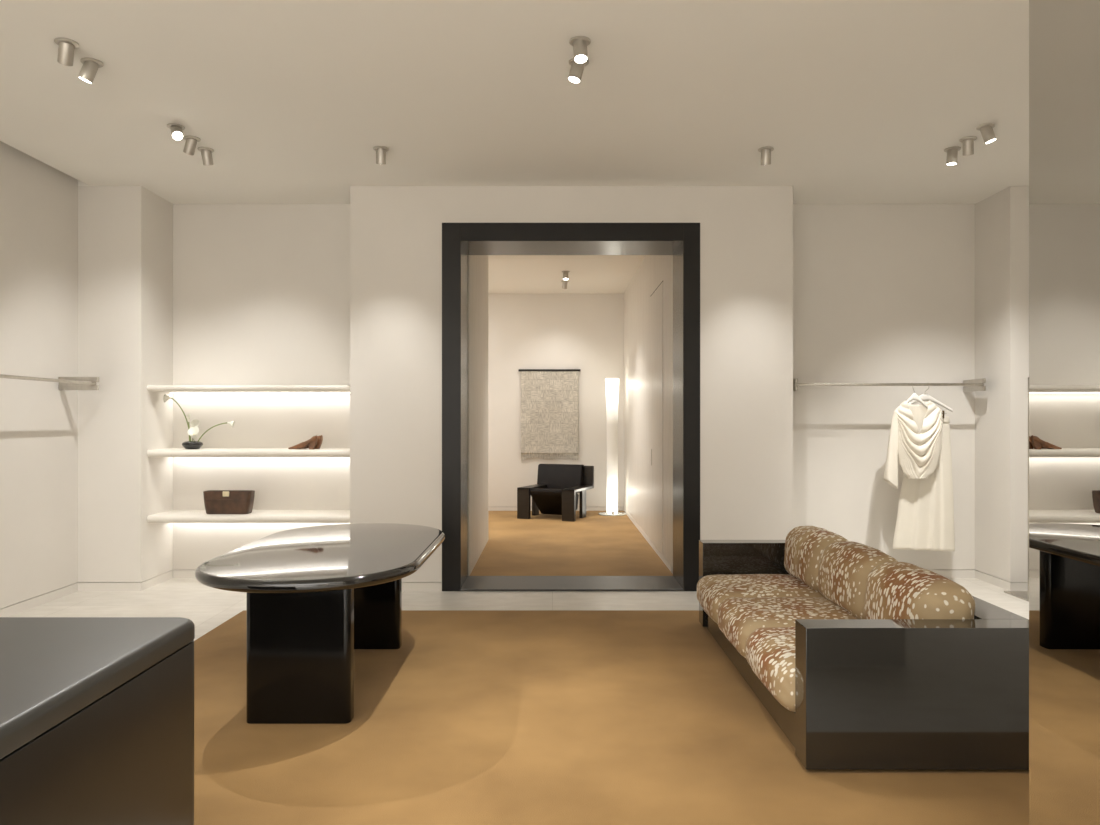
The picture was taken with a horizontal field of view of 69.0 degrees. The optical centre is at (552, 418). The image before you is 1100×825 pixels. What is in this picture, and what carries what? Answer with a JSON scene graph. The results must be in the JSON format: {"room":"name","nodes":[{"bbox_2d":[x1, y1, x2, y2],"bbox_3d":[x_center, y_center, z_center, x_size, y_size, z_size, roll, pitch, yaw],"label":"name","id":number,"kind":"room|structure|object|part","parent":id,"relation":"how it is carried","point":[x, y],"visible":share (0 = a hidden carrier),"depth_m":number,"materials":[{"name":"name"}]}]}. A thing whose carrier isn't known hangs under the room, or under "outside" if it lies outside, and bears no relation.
{"room":"clothing store","nodes":[
{"label":"clothing store","id":0,"kind":"room"},
{"bbox_2d":[0,141,77,608],"bbox_3d":[-3.961,-0.384,1.605,0.200,3.424,10.410,0,0,0],"label":"wall","id":1,"kind":"structure","parent":0,"point":[39,201],"depth_m":5.99,"materials":[{"name":"paint"}]},
{"bbox_2d":[0,582,78,616],"bbox_3d":[-3.961,1.367,1.605,0.200,0.067,10.410,0,0,0],"label":"baseboard","id":2,"kind":"structure","parent":1,"relation":"attached to","point":[7,611],"depth_m":6.01,"materials":[{"name":"paint"}]},
{"bbox_2d":[0,374,98,389],"bbox_3d":[-3.707,-0.278,4.730,0.309,0.104,3.080,0,0,0],"label":"rail","id":3,"kind":"object","parent":1,"relation":"attached to","point":[65,383],"visible":1,"depth_m":6.25,"materials":[{"name":"metal"}]},
{"bbox_3d":[-3.580,-0.278,4.730,0.025,0.025,3.060,0,0,0],"label":"rod","id":4,"kind":"part","parent":3,"relation":"part of","materials":[{"name":"metal"}]},
{"bbox_2d":[78,186,172,581],"bbox_3d":[-3.654,-0.284,6.883,0.614,3.224,0.745,0,0,0],"label":"wall column","id":5,"kind":"structure","parent":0,"point":[125,233],"depth_m":6.51,"materials":[{"name":"paint"}]},
{"bbox_2d":[173,204,349,569],"bbox_3d":[-2.498,-0.284,7.155,1.799,3.224,0.200,0,0,0],"label":"wall","id":6,"kind":"structure","parent":0,"point":[261,292],"depth_m":7.06,"materials":[{"name":"paint"}]},
{"bbox_2d":[147,510,349,522],"bbox_3d":[-2.498,0.834,6.827,1.699,0.068,0.455,0,0,0],"label":"wall shelf","id":7,"kind":"object","parent":6,"relation":"attached to","point":[172,516],"visible":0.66,"depth_m":6.61,"materials":[{"name":"white"}]},
{"bbox_2d":[203,490,254,513],"bbox_3d":[-2.740,0.704,6.779,0.411,0.192,0.146,0,0,0],"label":"handbag","id":8,"kind":"object","parent":7,"relation":"on","point":[215,501],"visible":1,"depth_m":6.71,"materials":[{"name":"brown leather"}]},
{"bbox_2d":[147,448,349,456],"bbox_3d":[-2.498,0.289,6.827,1.699,0.066,0.455,0,0,0],"label":"wall shelf","id":9,"kind":"object","parent":6,"relation":"attached to","point":[169,452],"visible":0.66,"depth_m":6.61,"materials":[{"name":"white"}]},
{"bbox_2d":[182,441,202,448],"bbox_3d":[-3.060,0.223,6.800,0.168,0.066,0.168,0,0,0],"label":"flower bowl","id":10,"kind":"object","parent":9,"relation":"on","point":[187,444],"visible":0.99,"depth_m":6.74,"materials":[{"name":"black ceramic"}]},
{"bbox_2d":[163,394,190,441],"bbox_3d":[-3.194,0.011,6.790,0.251,0.445,0.065,0,0,0],"label":"calla lily","id":11,"kind":"object","parent":10,"relation":"on","point":[165,397],"visible":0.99,"depth_m":6.79,"materials":[{"name":"white plant"}]},
{"bbox_3d":[-3.155,0.025,6.800,0.174,0.417,0.012,0,0,0],"label":"stem","id":12,"kind":"part","parent":11,"relation":"part of","materials":[{"name":"green plant"}]},
{"bbox_2d":[187,413,190,440],"bbox_3d":[-3.112,0.094,6.859,0.030,0.284,0.069,0,0,-44],"label":"calla lily","id":13,"kind":"object","parent":10,"relation":"in","point":[189,414],"visible":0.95,"depth_m":6.86,"materials":[{"name":"white plant"}]},
{"bbox_2d":[187,426,198,440],"bbox_3d":[-3.027,0.147,6.740,0.109,0.174,0.075,0,0,40],"label":"calla lily","id":14,"kind":"object","parent":10,"relation":"in","point":[193,431],"visible":1,"depth_m":6.76,"materials":[{"name":"white plant"}]},
{"bbox_2d":[190,419,198,441],"bbox_3d":[-3.047,0.120,6.811,0.080,0.232,0.077,0,0,0],"label":"calla lily","id":15,"kind":"object","parent":10,"relation":"in","point":[193,423],"visible":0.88,"depth_m":6.83,"materials":[{"name":"white plant"}]},
{"bbox_2d":[198,421,234,441],"bbox_3d":[-2.846,0.125,6.769,0.369,0.221,0.065,0,0,14],"label":"calla lily","id":16,"kind":"object","parent":10,"relation":"in","point":[232,423],"visible":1,"depth_m":6.75,"materials":[{"name":"white plant"}]},
{"bbox_2d":[288,435,317,448],"bbox_3d":[-2.108,0.196,6.754,0.234,0.119,0.080,0,0,-7],"label":"shoe","id":17,"kind":"object","parent":9,"relation":"on","point":[312,442],"visible":1,"depth_m":6.73,"materials":[{"name":"brown leather"}]},
{"bbox_2d":[303,435,322,448],"bbox_3d":[-2.087,0.196,6.844,0.234,0.119,0.080,0,0,3],"label":"shoe","id":18,"kind":"object","parent":9,"relation":"on","point":[320,438],"visible":0.32,"depth_m":6.82,"materials":[{"name":"brown leather"}]},
{"bbox_2d":[147,385,349,392],"bbox_3d":[-2.498,-0.253,6.827,1.699,0.055,0.455,0,0,0],"label":"wall shelf","id":19,"kind":"object","parent":6,"relation":"attached to","point":[156,388],"visible":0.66,"depth_m":6.60,"materials":[{"name":"white"}]},
{"bbox_2d":[468,255,487,575],"bbox_3d":[-0.835,-0.248,8.117,0.200,3.296,2.125,0,0,0],"label":"wall","id":20,"kind":"structure","parent":0,"point":[477,264],"depth_m":7.74,"materials":[{"name":"paint"}]},
{"bbox_2d":[0,0,1028,293],"bbox_3d":[0.150,-1.996,4.350,8.700,0.200,15.900,0,0,0],"label":"ceiling","id":21,"kind":"structure","parent":0,"point":[855,101],"depth_m":4.70,"materials":[{"name":"paint"}]},
{"bbox_2d":[54,38,78,65],"bbox_3d":[-2.459,-1.855,4.039,0.140,0.124,0.108,0,0,33],"label":"ceiling spotlight","id":22,"kind":"object","parent":21,"relation":"attached to","point":[66,48],"visible":1,"depth_m":4.03,"materials":[{"name":"silver metal"}]},
{"bbox_2d":[78,58,103,83],"bbox_3d":[-2.453,-1.849,4.250,0.122,0.125,0.108,0,0,0],"label":"ceiling spotlight","id":23,"kind":"object","parent":21,"relation":"attached to","point":[89,69],"visible":1,"depth_m":4.22,"materials":[{"name":"silver metal"}]},
{"bbox_2d":[167,123,184,140],"bbox_3d":[-2.436,-1.855,5.170,0.108,0.124,0.142,0,0,-15],"label":"ceiling spotlight","id":24,"kind":"object","parent":21,"relation":"attached to","point":[176,129],"visible":0.98,"depth_m":5.14,"materials":[{"name":"silver metal"}]},
{"bbox_2d":[183,136,200,154],"bbox_3d":[-2.444,-1.853,5.413,0.126,0.126,0.124,0,0,0],"label":"ceiling spotlight","id":25,"kind":"object","parent":21,"relation":"attached to","point":[191,141],"visible":1,"depth_m":5.40,"materials":[{"name":"silver metal"}]},
{"bbox_2d":[197,147,213,165],"bbox_3d":[-2.438,-1.851,5.638,0.108,0.126,0.132,0,0,0],"label":"ceiling spotlight","id":26,"kind":"object","parent":21,"relation":"attached to","point":[206,152],"visible":1,"depth_m":5.62,"materials":[{"name":"silver metal"}]},
{"bbox_2d":[373,146,388,163],"bbox_3d":[-1.202,-1.849,5.613,0.108,0.125,0.120,0,0,0],"label":"ceiling spotlight","id":27,"kind":"object","parent":21,"relation":"attached to","point":[381,151],"visible":1,"depth_m":5.59,"materials":[{"name":"silver metal"}]},
{"bbox_2d":[561,280,568,288],"bbox_3d":[0.175,-1.851,11.012,0.108,0.126,0.133,0,0,0],"label":"ceiling spotlight","id":28,"kind":"object","parent":21,"relation":"attached to","point":[565,282],"visible":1,"depth_m":10.99,"materials":[{"name":"silver metal"}]},
{"bbox_2d":[562,271,569,279],"bbox_3d":[0.170,-1.847,10.280,0.108,0.120,0.108,0,0,0],"label":"ceiling spotlight","id":29,"kind":"object","parent":21,"relation":"attached to","point":[565,273],"visible":1,"depth_m":10.24,"materials":[{"name":"silver metal"}]},
{"bbox_2d":[568,58,588,83],"bbox_3d":[0.138,-1.848,4.244,0.113,0.123,0.108,0,0,0],"label":"ceiling spotlight","id":30,"kind":"object","parent":21,"relation":"attached to","point":[576,71],"visible":0.88,"depth_m":4.22,"materials":[{"name":"silver metal"}]},
{"bbox_2d":[569,36,590,63],"bbox_3d":[0.138,-1.847,4.013,0.108,0.122,0.111,0,0,0],"label":"ceiling spotlight","id":31,"kind":"object","parent":21,"relation":"attached to","point":[579,43],"visible":1,"depth_m":3.98,"materials":[{"name":"silver metal"}]},
{"bbox_2d":[758,147,773,164],"bbox_3d":[1.500,-1.848,5.626,0.108,0.125,0.119,0,0,0],"label":"ceiling spotlight","id":32,"kind":"object","parent":21,"relation":"attached to","point":[765,151],"visible":1,"depth_m":5.61,"materials":[{"name":"silver metal"}]},
{"bbox_2d":[944,146,960,164],"bbox_3d":[2.809,-1.847,5.618,0.108,0.114,0.108,0,0,0],"label":"ceiling spotlight","id":33,"kind":"object","parent":21,"relation":"attached to","point":[952,152],"visible":1,"depth_m":5.59,"materials":[{"name":"silver metal"}]},
{"bbox_2d":[959,136,976,155],"bbox_3d":[2.813,-1.850,5.421,0.108,0.126,0.123,0,0,0],"label":"ceiling spotlight","id":34,"kind":"object","parent":21,"relation":"attached to","point":[968,142],"visible":1,"depth_m":5.40,"materials":[{"name":"silver metal"}]},
{"bbox_2d":[976,123,995,143],"bbox_3d":[2.811,-1.848,5.186,0.116,0.124,0.108,0,0,0],"label":"ceiling spotlight","id":35,"kind":"object","parent":21,"relation":"attached to","point":[986,130],"visible":1,"depth_m":5.16,"materials":[{"name":"silver metal"}]},
{"bbox_2d":[8,573,1028,640],"bbox_3d":[0.200,1.460,4.400,8.800,0.120,16.000,0,0,0],"label":"floor","id":36,"kind":"structure","parent":0,"point":[207,607],"depth_m":6.14,"materials":[{"name":"stone"}]},
{"bbox_2d":[0,617,194,824],"bbox_3d":[-1.708,1.000,1.495,1.285,0.800,1.890,0,0,0],"label":"counter","id":37,"kind":"object","parent":36,"relation":"on","point":[97,713],"depth_m":1.99,"materials":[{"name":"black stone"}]},
{"bbox_2d":[0,617,194,758],"bbox_3d":[-1.708,0.629,1.495,1.285,0.058,1.890,0,0,0],"label":"countertop","id":38,"kind":"structure","parent":37,"relation":"on","point":[52,668],"depth_m":2.01,"materials":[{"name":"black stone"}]},
{"bbox_2d":[78,570,172,590],"bbox_3d":[-3.654,1.367,6.883,0.614,0.067,0.745,0,0,0],"label":"baseboard","id":39,"kind":"structure","parent":36,"relation":"on","point":[82,586],"depth_m":6.51,"materials":[{"name":"paint"}]},
{"bbox_2d":[470,511,672,575],"bbox_3d":[-1.488,1.394,9.588,5.125,0.012,5.025,0,0,0],"label":"carpet","id":40,"kind":"object","parent":36,"relation":"on","point":[595,544],"visible":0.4,"depth_m":8.51,"materials":[{"name":"brown carpet"}]},
{"bbox_2d":[517,464,593,521],"bbox_3d":[0.052,1.024,11.331,0.860,0.728,0.765,0,0,24],"label":"lounge chair","id":41,"kind":"object","parent":40,"relation":"on","point":[557,488],"visible":1,"depth_m":11.25,"materials":[{"name":"black wood"}]},
{"bbox_3d":[-0.399,1.172,11.140,0.185,0.432,0.055,0,0,24],"label":"leg","id":42,"kind":"part","parent":41,"relation":"part of","materials":[{"name":"brown wood"}]},
{"bbox_3d":[-0.258,0.976,11.463,0.185,0.040,0.760,0,0,23],"label":"arm","id":43,"kind":"part","parent":41,"relation":"part of","materials":[{"name":"brown wood"}]},
{"bbox_3d":[-0.246,1.191,11.567,0.045,0.394,0.160,0,0,24],"label":"leg","id":44,"kind":"part","parent":41,"relation":"part of","materials":[{"name":"brown wood"}]},
{"bbox_3d":[0.031,1.159,11.282,0.480,0.398,0.655,0,0,24],"label":"seat","id":45,"kind":"part","parent":41,"relation":"part of","materials":[{"name":"black leather"}]},
{"bbox_3d":[0.113,0.859,11.633,0.690,0.398,0.164,0,0,24],"label":"backrest","id":46,"kind":"part","parent":41,"relation":"part of","materials":[{"name":"black leather"}]},
{"bbox_3d":[0.221,1.172,10.871,0.185,0.432,0.055,0,0,24],"label":"leg","id":47,"kind":"part","parent":41,"relation":"part of","materials":[{"name":"brown wood"}]},
{"bbox_3d":[0.361,0.976,11.194,0.185,0.040,0.760,0,0,24],"label":"arm","id":48,"kind":"part","parent":41,"relation":"part of","materials":[{"name":"brown wood"}]},
{"bbox_3d":[0.428,1.191,11.274,0.045,0.394,0.160,0,0,24],"label":"leg","id":49,"kind":"part","parent":41,"relation":"part of","materials":[{"name":"brown wood"}]},
{"bbox_2d":[598,378,625,515],"bbox_3d":[0.868,0.402,11.620,0.400,1.973,0.400,0,0,0],"label":"floor lamp","id":50,"kind":"object","parent":40,"relation":"on","point":[612,384],"visible":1,"depth_m":11.55,"materials":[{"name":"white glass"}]},
{"bbox_3d":[0.868,0.393,11.620,0.200,1.955,0.200,0,0,0],"label":"lamp shade","id":51,"kind":"part","parent":50,"relation":"part of","materials":[{"name":"white"}]},
{"bbox_2d":[194,610,1028,824],"bbox_3d":[0.050,1.396,4.260,4.600,0.008,3.120,0,0,0],"label":"carpet","id":52,"kind":"object","parent":36,"relation":"on","point":[478,717],"visible":0.47,"depth_m":3.44,"materials":[{"name":"brown carpet"}]},
{"bbox_2d":[195,523,444,723],"bbox_3d":[-1.163,1.037,4.310,1.040,0.710,1.910,0,0,0],"label":"table","id":53,"kind":"object","parent":52,"relation":"on","point":[316,595],"visible":1,"depth_m":3.65,"materials":[{"name":"black paint"}]},
{"bbox_3d":[-1.165,1.062,3.700,0.480,0.660,0.100,0,0,0],"label":"leg","id":54,"kind":"part","parent":53,"relation":"part of","materials":[{"name":"black paint"}]},
{"bbox_3d":[-1.165,1.062,4.880,0.480,0.660,0.100,0,0,0],"label":"leg","id":55,"kind":"part","parent":53,"relation":"part of","materials":[{"name":"black paint"}]},
{"bbox_2d":[697,526,1028,768],"bbox_3d":[1.433,1.034,4.275,1.023,0.715,2.290,0,0,0],"label":"sofa","id":56,"kind":"object","parent":52,"relation":"on","point":[862,657],"visible":1,"depth_m":3.13,"materials":[{"name":"black paint"}]},
{"bbox_3d":[1.468,1.095,5.350,0.953,0.554,0.140,0,0,0],"label":"arm","id":57,"kind":"part","parent":56,"relation":"part of","materials":[{"name":"black paint"}]},
{"bbox_3d":[1.383,1.298,4.275,0.747,0.147,2.010,0,0,0],"label":"seat","id":58,"kind":"part","parent":56,"relation":"part of","materials":[{"name":"brown fabric"}]},
{"bbox_2d":[697,574,822,623],"bbox_3d":[1.351,1.118,4.942,0.858,0.256,0.694,0,0,0],"label":"seat cushion","id":59,"kind":"object","parent":56,"relation":"on","point":[712,589],"depth_m":4.80,"materials":[{"name":"fabric"}]},
{"bbox_2d":[746,627,794,711],"bbox_3d":[1.351,1.119,3.607,0.858,0.254,0.694,0,0,0],"label":"seat cushion","id":60,"kind":"object","parent":56,"relation":"on","point":[770,651],"depth_m":3.52,"materials":[{"name":"fabric"}]},
{"bbox_2d":[718,597,856,657],"bbox_3d":[1.351,1.119,4.276,0.857,0.254,0.693,0,0,0],"label":"seat cushion","id":61,"kind":"object","parent":56,"relation":"on","point":[738,617],"depth_m":4.18,"materials":[{"name":"fabric"}]},
{"bbox_2d":[784,526,847,591],"bbox_3d":[1.635,0.861,4.943,0.284,0.360,0.691,0,0,0],"label":"cushion","id":62,"kind":"object","parent":56,"relation":"on","point":[804,546],"depth_m":4.82,"materials":[{"name":"fabric"}]},
{"bbox_2d":[818,541,897,618],"bbox_3d":[1.634,0.859,4.276,0.284,0.365,0.693,0,0,0],"label":"cushion","id":63,"kind":"object","parent":56,"relation":"on","point":[844,567],"depth_m":4.16,"materials":[{"name":"fabric"}]},
{"bbox_3d":[1.468,1.095,3.200,0.953,0.554,0.140,0,0,0],"label":"arm","id":64,"kind":"part","parent":56,"relation":"part of","materials":[{"name":"black paint"}]},
{"bbox_2d":[863,562,974,618],"bbox_3d":[1.633,0.862,3.608,0.283,0.363,0.692,0,0,0],"label":"cushion","id":65,"kind":"object","parent":56,"relation":"on","point":[891,590],"depth_m":3.47,"materials":[{"name":"fabric"}]},
{"bbox_3d":[1.851,1.095,4.275,0.188,0.554,2.010,0,0,0],"label":"panel","id":66,"kind":"part","parent":56,"relation":"part of","materials":[{"name":"black paint"}]},
{"bbox_2d":[975,570,1027,590],"bbox_3d":[4.033,1.367,6.883,0.614,0.067,0.745,0,0,0],"label":"baseboard","id":67,"kind":"structure","parent":36,"relation":"on","point":[1011,586],"depth_m":6.62,"materials":[{"name":"paint"}]},
{"bbox_2d":[1004,377,1028,601],"bbox_3d":[3.915,0.540,6.135,0.530,1.720,0.670,0,0,0],"label":"rack","id":68,"kind":"object","parent":36,"relation":"on","point":[1024,595],"visible":0.18,"depth_m":6.14,"materials":[{"name":"metal"}]},
{"bbox_3d":[3.662,0.536,6.140,0.020,1.712,0.020,0,0,0],"label":"post","id":69,"kind":"part","parent":68,"relation":"part of","materials":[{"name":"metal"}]},
{"bbox_2d":[488,294,623,506],"bbox_3d":[-1.462,-0.284,12.200,5.275,3.224,0.200,0,0,0],"label":"wall","id":70,"kind":"structure","parent":0,"point":[585,332],"depth_m":12.10,"materials":[{"name":"paint"}]},
{"bbox_2d":[518,369,580,461],"bbox_3d":[-0.045,-0.044,12.066,0.935,1.412,0.044,0,0,0],"label":"tapestry","id":71,"kind":"object","parent":70,"relation":"attached to","point":[549,397],"depth_m":12.06,"materials":[{"name":"beige fabric"}]},
{"bbox_3d":[-0.045,-0.734,12.072,0.935,0.032,0.033,0,0,0],"label":"hanging rod","id":72,"kind":"part","parent":71,"relation":"part of","materials":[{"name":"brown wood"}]},
{"bbox_2d":[488,507,623,510],"bbox_3d":[-1.462,1.367,12.200,5.275,0.067,0.200,0,0,0],"label":"baseboard","id":73,"kind":"structure","parent":70,"relation":"attached to","point":[489,508],"depth_m":12.10,"materials":[{"name":"paint"}]},
{"bbox_2d":[350,186,792,581],"bbox_3d":[0.154,-0.284,6.883,3.605,3.224,0.745,0,0,0],"label":"wall","id":74,"kind":"structure","parent":0,"point":[746,232],"depth_m":6.51,"materials":[{"name":"paint"}]},
{"bbox_2d":[442,223,699,590],"bbox_3d":[0.150,-0.098,6.779,2.099,2.995,0.562,0,0,0],"label":"door frame","id":75,"kind":"structure","parent":74,"relation":"attached to","point":[459,240],"depth_m":6.50,"materials":[{"name":"black metal"}]},
{"bbox_2d":[173,570,974,590],"bbox_3d":[0.190,1.367,6.883,7.173,0.067,0.745,0,0,0],"label":"baseboard","id":76,"kind":"structure","parent":74,"relation":"attached to","point":[406,586],"depth_m":7.06,"materials":[{"name":"paint"}]},
{"bbox_2d":[624,255,672,566],"bbox_3d":[1.175,-0.284,9.678,0.200,3.224,5.245,0,0,0],"label":"wall","id":77,"kind":"structure","parent":0,"point":[653,269],"depth_m":9.35,"materials":[{"name":"paint"}]},
{"bbox_2d":[624,508,672,572],"bbox_3d":[1.175,1.367,9.777,0.200,0.067,5.045,0,0,0],"label":"baseboard","id":78,"kind":"structure","parent":77,"relation":"attached to","point":[649,541],"depth_m":8.69,"materials":[{"name":"paint"}]},
{"bbox_2d":[650,282,662,554],"bbox_3d":[1.074,-0.006,8.260,0.022,2.660,0.960,0,0,0],"label":"door","id":79,"kind":"structure","parent":77,"relation":"in","point":[656,299],"depth_m":8.22,"materials":[{"name":"paint"}]},
{"bbox_2d":[793,204,974,569],"bbox_3d":[2.841,-0.284,7.155,1.869,3.224,0.200,0,0,0],"label":"wall","id":80,"kind":"structure","parent":0,"point":[883,293],"depth_m":7.06,"materials":[{"name":"paint"}]},
{"bbox_2d":[793,378,985,391],"bbox_3d":[2.841,-0.290,6.886,1.598,0.104,0.338,0,0,0],"label":"rail","id":81,"kind":"object","parent":80,"relation":"attached to","point":[971,385],"visible":0.75,"depth_m":6.74,"materials":[{"name":"metal"}]},
{"bbox_3d":[2.841,-0.290,6.745,1.578,0.025,0.025,0,0,0],"label":"rod","id":82,"kind":"part","parent":81,"relation":"part of","materials":[{"name":"metal"}]},
{"bbox_2d":[907,383,927,408],"bbox_3d":[3.031,-0.179,6.718,0.270,0.257,0.090,0,0,0],"label":"hanger","id":83,"kind":"object","parent":81,"relation":"hanging from","point":[914,396],"visible":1,"depth_m":6.69,"materials":[{"name":"plastic"}]},
{"bbox_2d":[908,383,952,418],"bbox_3d":[3.166,-0.156,6.770,0.450,0.304,0.086,0,0,0],"label":"hanger","id":84,"kind":"object","parent":81,"relation":"hanging from","point":[925,397],"visible":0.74,"depth_m":6.79,"materials":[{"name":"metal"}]},
{"bbox_2d":[893,416,954,550],"bbox_3d":[3.155,0.550,6.796,0.527,1.143,0.163,0,0,-2],"label":"skirt","id":85,"kind":"object","parent":84,"relation":"hanging from","point":[925,516],"visible":0.67,"depth_m":6.75,"materials":[{"name":"beige fabric"}]},
{"bbox_2d":[884,401,942,488],"bbox_3d":[3.011,0.216,6.657,0.491,0.740,0.114,0,0,0],"label":"blouse","id":86,"kind":"object","parent":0,"point":[915,436],"visible":1,"depth_m":6.64,"materials":[{"name":"beige fabric"}]},
{"bbox_2d":[975,186,1028,581],"bbox_3d":[4.033,-0.284,6.883,0.614,3.224,0.745,0,0,0],"label":"wall column","id":87,"kind":"structure","parent":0,"point":[1002,218],"depth_m":6.62,"materials":[{"name":"paint"}]},
{"bbox_3d":[1.522,-0.248,0.940,0.956,3.296,1.580,0,0,0],"label":"wall partition","id":88,"kind":"structure","parent":0,"visible":0},
{"bbox_2d":[1029,0,1099,824],"bbox_3d":[1.038,-0.247,0.941,0.012,3.295,1.582,0,0,0],"label":"wall mirror","id":89,"kind":"object","parent":88,"relation":"attached to","point":[1064,35],"visible":1,"depth_m":1.62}
]}

